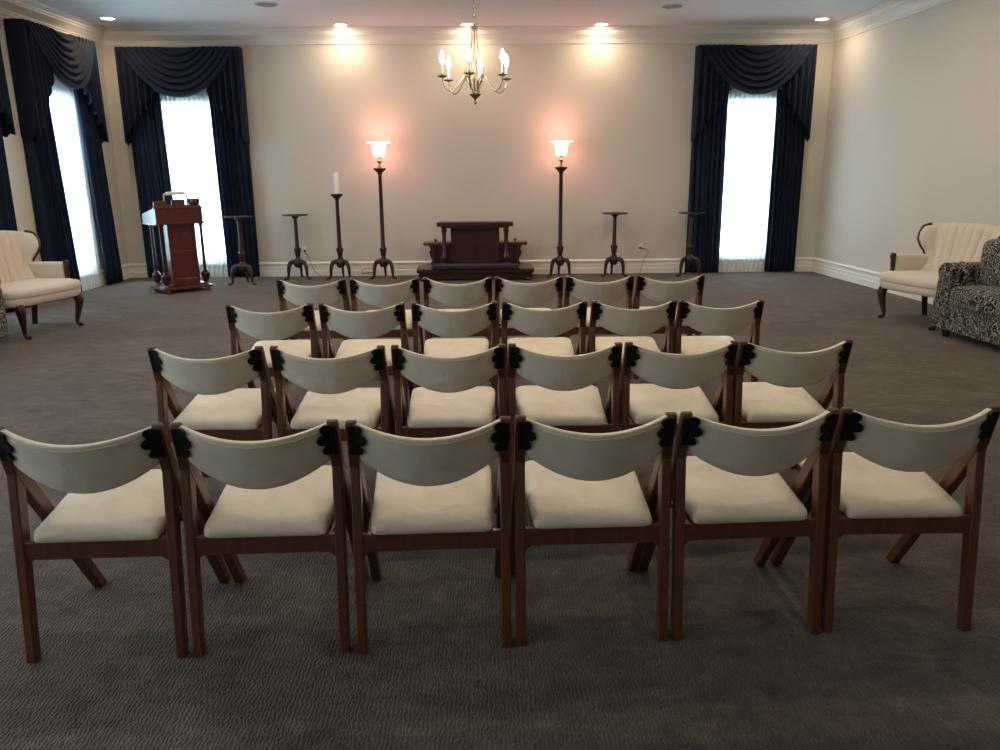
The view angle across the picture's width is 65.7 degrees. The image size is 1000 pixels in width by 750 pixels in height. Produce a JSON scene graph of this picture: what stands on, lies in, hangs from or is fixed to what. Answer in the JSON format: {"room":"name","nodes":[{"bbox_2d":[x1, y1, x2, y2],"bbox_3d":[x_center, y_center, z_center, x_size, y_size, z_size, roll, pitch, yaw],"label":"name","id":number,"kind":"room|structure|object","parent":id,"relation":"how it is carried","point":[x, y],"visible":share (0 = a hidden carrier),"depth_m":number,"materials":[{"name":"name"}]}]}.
{"room":"funeral home chapel","nodes":[
{"label":"funeral home chapel","id":0,"kind":"room"},
{"bbox_2d":[0,13,127,269],"bbox_3d":[-5.947,-1.406,4.490,0.180,3.600,15.177,0,14,0],"label":"wall","id":1,"kind":"structure","parent":0,"point":[13,144],"depth_m":9.53,"materials":[{"name":"beige paint"}]},
{"bbox_2d":[0,44,29,312],"bbox_3d":[-5.665,-2.237,8.207,0.334,3.323,1.728,0,14,0],"label":"drapes","id":2,"kind":"object","parent":1,"relation":"attached to","point":[8,222],"visible":0.59,"depth_m":8.89,"materials":[{"name":"blue fabric"}]},
{"bbox_2d":[0,0,105,44],"bbox_3d":[-5.774,-3.053,4.064,0.210,0.220,14.897,0,14,0],"label":"trim","id":3,"kind":"structure","parent":1,"relation":"attached to","point":[31,10],"depth_m":9.93,"materials":[{"name":"white paint"}]},
{"bbox_2d":[3,18,123,292],"bbox_3d":[-5.651,-2.796,10.374,0.334,3.323,1.824,0,14,0],"label":"drapes","id":4,"kind":"object","parent":1,"relation":"attached to","point":[37,52],"visible":0.98,"depth_m":9.86,"materials":[{"name":"blue fabric"}]},
{"bbox_2d":[49,74,101,290],"bbox_3d":[-5.791,-2.718,10.335,0.036,3.200,1.040,0,14,0],"label":"sheer curtain","id":5,"kind":"object","parent":1,"relation":"hanging from","point":[67,130],"visible":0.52,"depth_m":10.57,"materials":[{"name":"white fabric"}]},
{"bbox_2d":[80,264,130,290],"bbox_3d":[-5.837,0.229,4.911,0.038,0.222,14.897,0,14,0],"label":"baseboard","id":6,"kind":"structure","parent":1,"relation":"attached to","point":[125,268],"depth_m":11.35,"materials":[{"name":"beige paint"}]},
{"bbox_2d":[34,0,887,26],"bbox_3d":[-0.290,-3.267,4.145,12.208,0.100,15.470,-1,14,-1],"label":"ceiling","id":7,"kind":"structure","parent":0,"point":[127,13],"depth_m":10.19,"materials":[{"name":"white paint"}]},
{"bbox_2d":[99,17,115,19],"bbox_3d":[-5.282,-4.798,10.431,0.210,0.010,0.210,-1,14,-1],"label":"recessed light","id":8,"kind":"object","parent":7,"relation":"in","point":[102,18],"visible":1,"depth_m":10.43,"materials":[{"name":"white glass"}]},
{"bbox_2d":[253,1,278,6],"bbox_3d":[-2.912,-4.612,9.648,0.304,0.012,0.304,-1,14,-1],"label":"ceiling speaker","id":9,"kind":"object","parent":7,"relation":"attached to","point":[261,3],"visible":1,"depth_m":9.62,"materials":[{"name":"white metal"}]},
{"bbox_2d":[255,3,276,6],"bbox_3d":[-2.912,-4.611,9.649,0.272,0.011,0.272,-1,14,-1],"label":"grille","id":10,"kind":"object","parent":9,"relation":"attached to","point":[256,4],"depth_m":9.64,"materials":[{"name":"grey"}]},
{"bbox_2d":[333,23,347,26],"bbox_3d":[-2.260,-4.963,10.989,0.210,0.010,0.210,-1,14,-1],"label":"recessed light","id":11,"kind":"object","parent":7,"relation":"in","point":[335,24],"visible":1,"depth_m":10.96,"materials":[{"name":"white glass"}]},
{"bbox_2d":[460,23,472,25],"bbox_3d":[-0.465,-4.985,11.027,0.210,0.010,0.210,-1,14,-1],"label":"recessed light","id":12,"kind":"object","parent":7,"relation":"in","point":[461,24],"visible":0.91,"depth_m":11.02,"materials":[{"name":"white glass"}]},
{"bbox_2d":[438,0,510,104],"bbox_3d":[-0.216,-3.035,6.443,0.667,1.500,0.589,-7,16,-22],"label":"chandelier","id":13,"kind":"object","parent":7,"relation":"hanging from","point":[475,94],"visible":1,"depth_m":6.52,"materials":[{"name":"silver metal"}]},
{"bbox_2d":[594,23,608,25],"bbox_3d":[1.454,-5.014,11.087,0.210,0.010,0.210,-1,14,-1],"label":"recessed light","id":14,"kind":"object","parent":7,"relation":"in","point":[596,24],"visible":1,"depth_m":11.09,"materials":[{"name":"white glass"}]},
{"bbox_2d":[660,3,683,8],"bbox_3d":[2.203,-4.718,9.921,0.304,0.012,0.304,-1,14,-1],"label":"ceiling speaker","id":15,"kind":"object","parent":7,"relation":"attached to","point":[673,5],"visible":1,"depth_m":9.90,"materials":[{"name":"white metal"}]},
{"bbox_2d":[662,5,681,8],"bbox_3d":[2.203,-4.717,9.921,0.272,0.011,0.272,-1,14,-1],"label":"grille","id":16,"kind":"object","parent":15,"relation":"attached to","point":[663,6],"depth_m":9.92,"materials":[{"name":"grey"}]},
{"bbox_2d":[814,17,829,20],"bbox_3d":[4.491,-4.965,10.812,0.210,0.010,0.210,-1,14,-1],"label":"recessed light","id":17,"kind":"object","parent":7,"relation":"in","point":[821,18],"visible":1,"depth_m":10.82,"materials":[{"name":"white glass"}]},
{"bbox_2d":[101,43,833,263],"bbox_3d":[-0.418,-3.355,11.893,11.090,3.600,0.180,-1,14,-1],"label":"wall","id":18,"kind":"structure","parent":0,"point":[625,109],"depth_m":11.77,"materials":[{"name":"beige paint"}]},
{"bbox_2d":[114,46,259,277],"bbox_3d":[-4.640,-3.116,11.586,1.788,3.323,0.334,-1,14,-1],"label":"drapes","id":19,"kind":"object","parent":18,"relation":"attached to","point":[143,73],"visible":0.96,"depth_m":11.46,"materials":[{"name":"blue fabric"}]},
{"bbox_2d":[160,89,227,276],"bbox_3d":[-4.643,-3.088,11.739,1.040,3.200,0.036,-1,14,-1],"label":"sheer curtain","id":20,"kind":"object","parent":18,"relation":"hanging from","point":[187,123],"visible":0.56,"depth_m":11.71,"materials":[{"name":"white fabric"}]},
{"bbox_2d":[303,250,339,277],"bbox_3d":[-2.777,-1.720,11.998,0.626,0.415,0.082,5,16,21],"label":"power cord","id":21,"kind":"object","parent":18,"relation":"attached to","point":[303,250],"visible":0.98,"depth_m":12.02,"materials":[{"name":"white plastic"}]},
{"bbox_2d":[101,25,832,44],"bbox_3d":[-0.425,-4.955,11.289,10.810,0.220,0.210,-1,14,-1],"label":"trim","id":22,"kind":"structure","parent":18,"relation":"attached to","point":[323,35],"depth_m":11.28,"materials":[{"name":"white paint"}]},
{"bbox_2d":[129,257,813,277],"bbox_3d":[-0.404,-1.695,12.219,10.810,0.222,0.038,-1,14,-1],"label":"baseboard","id":23,"kind":"structure","parent":18,"relation":"attached to","point":[578,266],"depth_m":12.22,"materials":[{"name":"beige paint"}]},
{"bbox_2d":[719,86,776,271],"bbox_3d":[3.780,-3.193,11.917,1.040,3.200,0.036,-1,14,-1],"label":"sheer curtain","id":24,"kind":"object","parent":18,"relation":"hanging from","point":[750,118],"visible":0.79,"depth_m":11.96,"materials":[{"name":"white fabric"}]},
{"bbox_2d":[686,44,817,272],"bbox_3d":[3.783,-3.221,11.764,1.768,3.323,0.334,-1,14,-1],"label":"drapes","id":25,"kind":"object","parent":18,"relation":"attached to","point":[790,69],"visible":0.99,"depth_m":11.71,"materials":[{"name":"blue fabric"}]},
{"bbox_2d":[0,271,999,749],"bbox_3d":[-0.265,0.315,5.069,12.208,0.100,15.470,-1,14,-1],"label":"floor","id":26,"kind":"structure","parent":0,"point":[895,669],"depth_m":2.74,"materials":[{"name":"grey carpet"}]},
{"bbox_2d":[0,279,8,337],"bbox_3d":[-5.044,-0.552,6.479,0.792,0.940,1.566,0,14,3],"label":"sofa","id":27,"kind":"object","parent":26,"relation":"on","point":[4,331],"visible":1,"depth_m":7.20,"materials":[{"name":"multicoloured fabric"}]},
{"bbox_2d":[0,230,83,339],"bbox_3d":[-4.843,-0.933,7.818,0.810,1.015,1.070,3,15,11],"label":"settee","id":28,"kind":"object","parent":26,"relation":"on","point":[25,281],"visible":0.99,"depth_m":8.00,"materials":[{"name":"beige fabric"}]},
{"bbox_2d":[0,278,80,299],"bbox_3d":[-4.793,-0.884,7.821,0.710,0.102,1.040,3,15,11],"label":"seat cushion","id":29,"kind":"object","parent":28,"relation":"on","point":[12,288],"depth_m":7.73,"materials":[{"name":"beige fabric"}]},
{"bbox_2d":[0,423,230,663],"bbox_3d":[-1.293,0.484,2.655,0.509,0.793,0.560,-1,14,-3],"label":"folding chair","id":30,"kind":"object","parent":26,"relation":"on","point":[115,505],"visible":0.93,"depth_m":2.46,"materials":[{"name":"beige fabric"}]},
{"bbox_2d":[141,191,212,293],"bbox_3d":[-4.406,-1.816,10.555,0.695,1.342,0.526,-14,20,-42],"label":"lectern","id":31,"kind":"object","parent":26,"relation":"on","point":[178,220],"visible":1,"depth_m":10.42,"materials":[{"name":"red wood"}]},
{"bbox_2d":[163,191,188,204],"bbox_3d":[-4.299,-2.330,10.271,0.249,0.207,0.226,-1,14,-1],"label":"reading lamp","id":32,"kind":"object","parent":31,"relation":"on","point":[178,201],"depth_m":10.26,"materials":[{"name":"gold metal"}]},
{"bbox_2d":[147,346,286,476],"bbox_3d":[-1.303,0.206,3.733,0.509,0.793,0.560,0,14,0],"label":"folding chair","id":33,"kind":"object","parent":26,"relation":"on","point":[221,409],"visible":0.84,"depth_m":3.53,"materials":[{"name":"beige fabric"}]},
{"bbox_2d":[224,216,256,285],"bbox_3d":[-3.736,-1.801,11.220,0.422,0.980,0.438,-1,14,-1],"label":"pedestal stand","id":34,"kind":"object","parent":26,"relation":"on","point":[242,266],"visible":1,"depth_m":11.18,"materials":[{"name":"black wood"}]},
{"bbox_2d":[169,419,368,657],"bbox_3d":[-0.762,0.474,2.679,0.509,0.793,0.560,-1,14,-2],"label":"folding chair","id":35,"kind":"object","parent":26,"relation":"on","point":[279,495],"visible":1,"depth_m":2.48,"materials":[{"name":"beige fabric"}]},
{"bbox_2d":[225,303,322,387],"bbox_3d":[-1.373,-0.090,4.882,0.509,0.793,0.560,-1,14,-3],"label":"folding chair","id":36,"kind":"object","parent":26,"relation":"on","point":[273,327],"visible":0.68,"depth_m":4.61,"materials":[{"name":"beige fabric"}]},
{"bbox_2d":[281,214,311,279],"bbox_3d":[-3.074,-1.943,11.768,0.422,0.973,0.438,-1,14,-1],"label":"pedestal stand","id":37,"kind":"object","parent":26,"relation":"on","point":[298,262],"visible":1,"depth_m":11.73,"materials":[{"name":"black wood"}]},
{"bbox_2d":[276,278,352,383],"bbox_3d":[-1.384,-0.374,5.983,0.509,0.793,0.560,0,14,0],"label":"folding chair","id":38,"kind":"object","parent":26,"relation":"on","point":[299,295],"visible":0.48,"depth_m":5.70,"materials":[{"name":"beige fabric"}]},
{"bbox_2d":[269,345,394,440],"bbox_3d":[-0.761,0.203,3.731,0.509,0.793,0.560,0,14,1],"label":"folding chair","id":39,"kind":"object","parent":26,"relation":"on","point":[332,384],"visible":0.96,"depth_m":3.52,"materials":[{"name":"beige fabric"}]},
{"bbox_2d":[326,194,352,279],"bbox_3d":[-2.430,-2.096,11.750,0.422,1.270,0.366,-1,14,-1],"label":"candle stand","id":40,"kind":"object","parent":26,"relation":"on","point":[340,262],"visible":0.98,"depth_m":11.71,"materials":[{"name":"black wood"}]},
{"bbox_2d":[333,172,338,193],"bbox_3d":[-2.434,-2.853,11.498,0.072,0.320,0.071,-1,14,-1],"label":"candle","id":41,"kind":"object","parent":40,"relation":"on","point":[335,175],"visible":1,"depth_m":11.47,"materials":[{"name":"white wax"}]},
{"bbox_2d":[318,302,413,415],"bbox_3d":[-0.820,-0.097,4.893,0.509,0.793,0.560,0,14,0],"label":"folding chair","id":42,"kind":"object","parent":26,"relation":"on","point":[360,326],"visible":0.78,"depth_m":4.62,"materials":[{"name":"beige fabric"}]},
{"bbox_2d":[361,268,384,277],"bbox_3d":[-1.948,-1.585,12.004,0.420,0.129,0.142,5,15,19],"label":"coiled cord","id":43,"kind":"object","parent":26,"relation":"on","point":[365,268],"visible":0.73,"depth_m":11.99,"materials":[{"name":"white plastic"}]},
{"bbox_2d":[366,142,396,278],"bbox_3d":[-1.777,-2.451,11.649,0.422,1.999,0.416,-1,14,-1],"label":"lamp","id":44,"kind":"object","parent":26,"relation":"on","point":[378,148],"visible":1,"depth_m":11.60,"materials":[{"name":"black wood"}]},
{"bbox_2d":[349,277,423,354],"bbox_3d":[-0.858,-0.381,5.997,0.509,0.793,0.560,-1,14,-2],"label":"folding chair","id":45,"kind":"object","parent":26,"relation":"on","point":[382,296],"visible":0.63,"depth_m":5.71,"materials":[{"name":"beige fabric"}]},
{"bbox_2d":[345,416,511,653],"bbox_3d":[-0.231,0.466,2.695,0.509,0.793,0.560,-1,14,-3],"label":"folding chair","id":46,"kind":"object","parent":26,"relation":"on","point":[430,493],"visible":1,"depth_m":2.50,"materials":[{"name":"beige fabric"}]},
{"bbox_2d":[391,344,505,437],"bbox_3d":[-0.230,0.196,3.741,0.509,0.793,0.560,-1,14,-1],"label":"folding chair","id":47,"kind":"object","parent":26,"relation":"on","point":[450,400],"visible":0.91,"depth_m":3.53,"materials":[{"name":"beige fabric"}]},
{"bbox_2d":[411,301,497,419],"bbox_3d":[-0.276,-0.102,4.900,0.509,0.793,0.560,-1,14,-2],"label":"folding chair","id":48,"kind":"object","parent":26,"relation":"on","point":[454,326],"visible":0.75,"depth_m":4.63,"materials":[{"name":"beige fabric"}]},
{"bbox_2d":[423,277,491,381],"bbox_3d":[-0.318,-0.390,6.015,0.509,0.793,0.560,-1,14,-2],"label":"folding chair","id":49,"kind":"object","parent":26,"relation":"on","point":[455,295],"visible":0.6,"depth_m":5.72,"materials":[{"name":"beige fabric"}]},
{"bbox_2d":[417,221,533,281],"bbox_3d":[-0.370,-1.880,11.668,1.740,0.855,0.732,-1,14,-1],"label":"kneeler","id":50,"kind":"object","parent":26,"relation":"on","point":[475,250],"visible":0.98,"depth_m":11.54,"materials":[{"name":"brown wood"}]},
{"bbox_2d":[423,240,526,245],"bbox_3d":[-0.374,-2.011,11.806,1.570,0.050,0.320,-1,14,-1],"label":"shelf","id":51,"kind":"object","parent":50,"relation":"attached to","point":[501,242],"depth_m":11.66,"materials":[{"name":"brown wood"}]},
{"bbox_2d":[495,276,562,380],"bbox_3d":[0.213,-0.399,6.034,0.509,0.793,0.560,-1,14,-1],"label":"folding chair","id":52,"kind":"object","parent":26,"relation":"on","point":[525,294],"visible":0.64,"depth_m":5.75,"materials":[{"name":"beige fabric"}]},
{"bbox_2d":[501,300,586,415],"bbox_3d":[0.261,-0.109,4.910,0.509,0.793,0.560,-1,14,-2],"label":"folding chair","id":53,"kind":"object","parent":26,"relation":"on","point":[543,325],"visible":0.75,"depth_m":4.64,"materials":[{"name":"beige fabric"}]},
{"bbox_2d":[547,141,573,277],"bbox_3d":[0.912,-2.485,11.706,0.422,1.999,0.416,-1,14,-1],"label":"lamp","id":54,"kind":"object","parent":26,"relation":"on","point":[561,147],"visible":1,"depth_m":11.65,"materials":[{"name":"black wood"}]},
{"bbox_2d":[507,342,622,511],"bbox_3d":[0.291,0.190,3.754,0.509,0.793,0.560,-1,14,-1],"label":"folding chair","id":55,"kind":"object","parent":26,"relation":"on","point":[564,396],"visible":0.9,"depth_m":3.54,"materials":[{"name":"beige fabric"}]},
{"bbox_2d":[510,412,676,645],"bbox_3d":[0.295,0.454,2.727,0.509,0.793,0.560,-1,14,-2],"label":"folding chair","id":56,"kind":"object","parent":26,"relation":"on","point":[575,487],"visible":1,"depth_m":2.53,"materials":[{"name":"beige fabric"}]},
{"bbox_2d":[562,275,633,378],"bbox_3d":[0.739,-0.407,6.052,0.509,0.793,0.560,-1,14,-2],"label":"folding chair","id":57,"kind":"object","parent":26,"relation":"on","point":[605,292],"visible":0.56,"depth_m":5.77,"materials":[{"name":"beige fabric"}]},
{"bbox_2d":[601,212,627,276],"bbox_3d":[1.745,-1.996,11.871,0.422,0.960,0.438,-1,14,-1],"label":"pedestal stand","id":58,"kind":"object","parent":26,"relation":"on","point":[613,259],"visible":1,"depth_m":11.84,"materials":[{"name":"black wood"}]},
{"bbox_2d":[586,300,676,385],"bbox_3d":[0.801,-0.115,4.918,0.509,0.793,0.560,0,14,0],"label":"folding chair","id":59,"kind":"object","parent":26,"relation":"on","point":[633,323],"visible":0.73,"depth_m":4.64,"materials":[{"name":"beige fabric"}]},
{"bbox_2d":[632,274,704,378],"bbox_3d":[1.270,-0.414,6.066,0.509,0.793,0.560,-1,14,-1],"label":"folding chair","id":60,"kind":"object","parent":26,"relation":"on","point":[663,292],"visible":0.57,"depth_m":5.78,"materials":[{"name":"beige fabric"}]},
{"bbox_2d":[619,340,738,435],"bbox_3d":[0.812,0.181,3.771,0.509,0.793,0.560,-1,14,-1],"label":"folding chair","id":61,"kind":"object","parent":26,"relation":"on","point":[676,379],"visible":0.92,"depth_m":3.54,"materials":[{"name":"beige fabric"}]},
{"bbox_2d":[676,212,704,276],"bbox_3d":[2.896,-1.998,11.847,0.422,0.960,0.438,-1,14,-1],"label":"pedestal stand","id":62,"kind":"object","parent":26,"relation":"on","point":[688,259],"visible":0.94,"depth_m":11.81,"materials":[{"name":"black wood"}]},
{"bbox_2d":[673,299,764,381],"bbox_3d":[1.323,-0.119,4.921,0.509,0.793,0.560,0,14,0],"label":"folding chair","id":63,"kind":"object","parent":26,"relation":"on","point":[718,322],"visible":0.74,"depth_m":4.65,"materials":[{"name":"beige fabric"}]},
{"bbox_2d":[638,407,839,640],"bbox_3d":[0.817,0.443,2.757,0.509,0.793,0.560,-1,14,-3],"label":"folding chair","id":64,"kind":"object","parent":26,"relation":"on","point":[733,487],"visible":0.93,"depth_m":2.56,"materials":[{"name":"beige fabric"}]},
{"bbox_2d":[719,339,852,467],"bbox_3d":[1.329,0.174,3.785,0.509,0.793,0.560,-1,14,-2],"label":"folding chair","id":65,"kind":"object","parent":26,"relation":"on","point":[779,401],"visible":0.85,"depth_m":3.57,"materials":[{"name":"beige fabric"}]},
{"bbox_2d":[769,405,999,632],"bbox_3d":[1.349,0.433,2.782,0.509,0.793,0.560,-1,14,-1],"label":"folding chair","id":66,"kind":"object","parent":26,"relation":"on","point":[882,486],"visible":0.93,"depth_m":2.59,"materials":[{"name":"beige fabric"}]},
{"bbox_2d":[877,222,999,330],"bbox_3d":[4.505,-1.037,7.968,0.810,1.015,1.070,-4,15,-14],"label":"settee","id":67,"kind":"object","parent":26,"relation":"on","point":[916,274],"visible":0.57,"depth_m":8.12,"materials":[{"name":"beige fabric"}]},
{"bbox_2d":[879,270,938,289],"bbox_3d":[4.456,-0.986,7.968,0.710,0.102,1.040,-4,15,-14],"label":"seat cushion","id":68,"kind":"object","parent":67,"relation":"on","point":[904,279],"depth_m":7.93,"materials":[{"name":"beige fabric"}]},
{"bbox_2d":[932,238,999,345],"bbox_3d":[4.607,-0.665,6.654,0.792,0.940,1.566,-2,15,-5],"label":"sofa","id":69,"kind":"object","parent":26,"relation":"on","point":[967,298],"visible":1,"depth_m":7.06,"materials":[{"name":"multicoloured fabric"}]},
{"bbox_2d":[949,285,999,316],"bbox_3d":[4.495,-0.673,6.955,0.624,0.224,0.605,-2,15,-5],"label":"seat cushion","id":70,"kind":"object","parent":69,"relation":"on","point":[966,300],"depth_m":6.91,"materials":[{"name":"multicoloured fabric"}]},
{"bbox_2d":[978,238,999,286],"bbox_3d":[4.630,-0.975,6.921,0.344,0.474,0.655,-2,15,-5],"label":"cushion","id":71,"kind":"object","parent":69,"relation":"on","point":[989,265],"depth_m":7.04,"materials":[{"name":"multicoloured fabric"}]},
{"bbox_2d":[995,298,999,318],"bbox_3d":[4.552,-0.522,6.372,0.624,0.224,0.605,-2,15,-5],"label":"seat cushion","id":72,"kind":"object","parent":69,"relation":"on","point":[997,300],"depth_m":6.59,"materials":[{"name":"multicoloured fabric"}]},
{"bbox_2d":[814,0,999,272],"bbox_3d":[5.428,-1.548,4.730,0.180,3.600,15.175,-1,14,-3],"label":"wall","id":73,"kind":"structure","parent":0,"point":[912,136],"depth_m":9.61,"materials":[{"name":"beige paint"}]},
{"bbox_2d":[812,257,933,303],"bbox_3d":[5.341,0.089,5.147,0.038,0.222,14.895,-1,14,-3],"label":"baseboard","id":74,"kind":"structure","parent":73,"relation":"attached to","point":[861,276],"depth_m":11.06,"materials":[{"name":"beige paint"}]},
{"bbox_2d":[829,0,952,42],"bbox_3d":[5.232,-3.190,4.297,0.210,0.220,14.895,-1,14,-3],"label":"trim","id":75,"kind":"structure","parent":73,"relation":"attached to","point":[889,11],"depth_m":10.11,"materials":[{"name":"white paint"}]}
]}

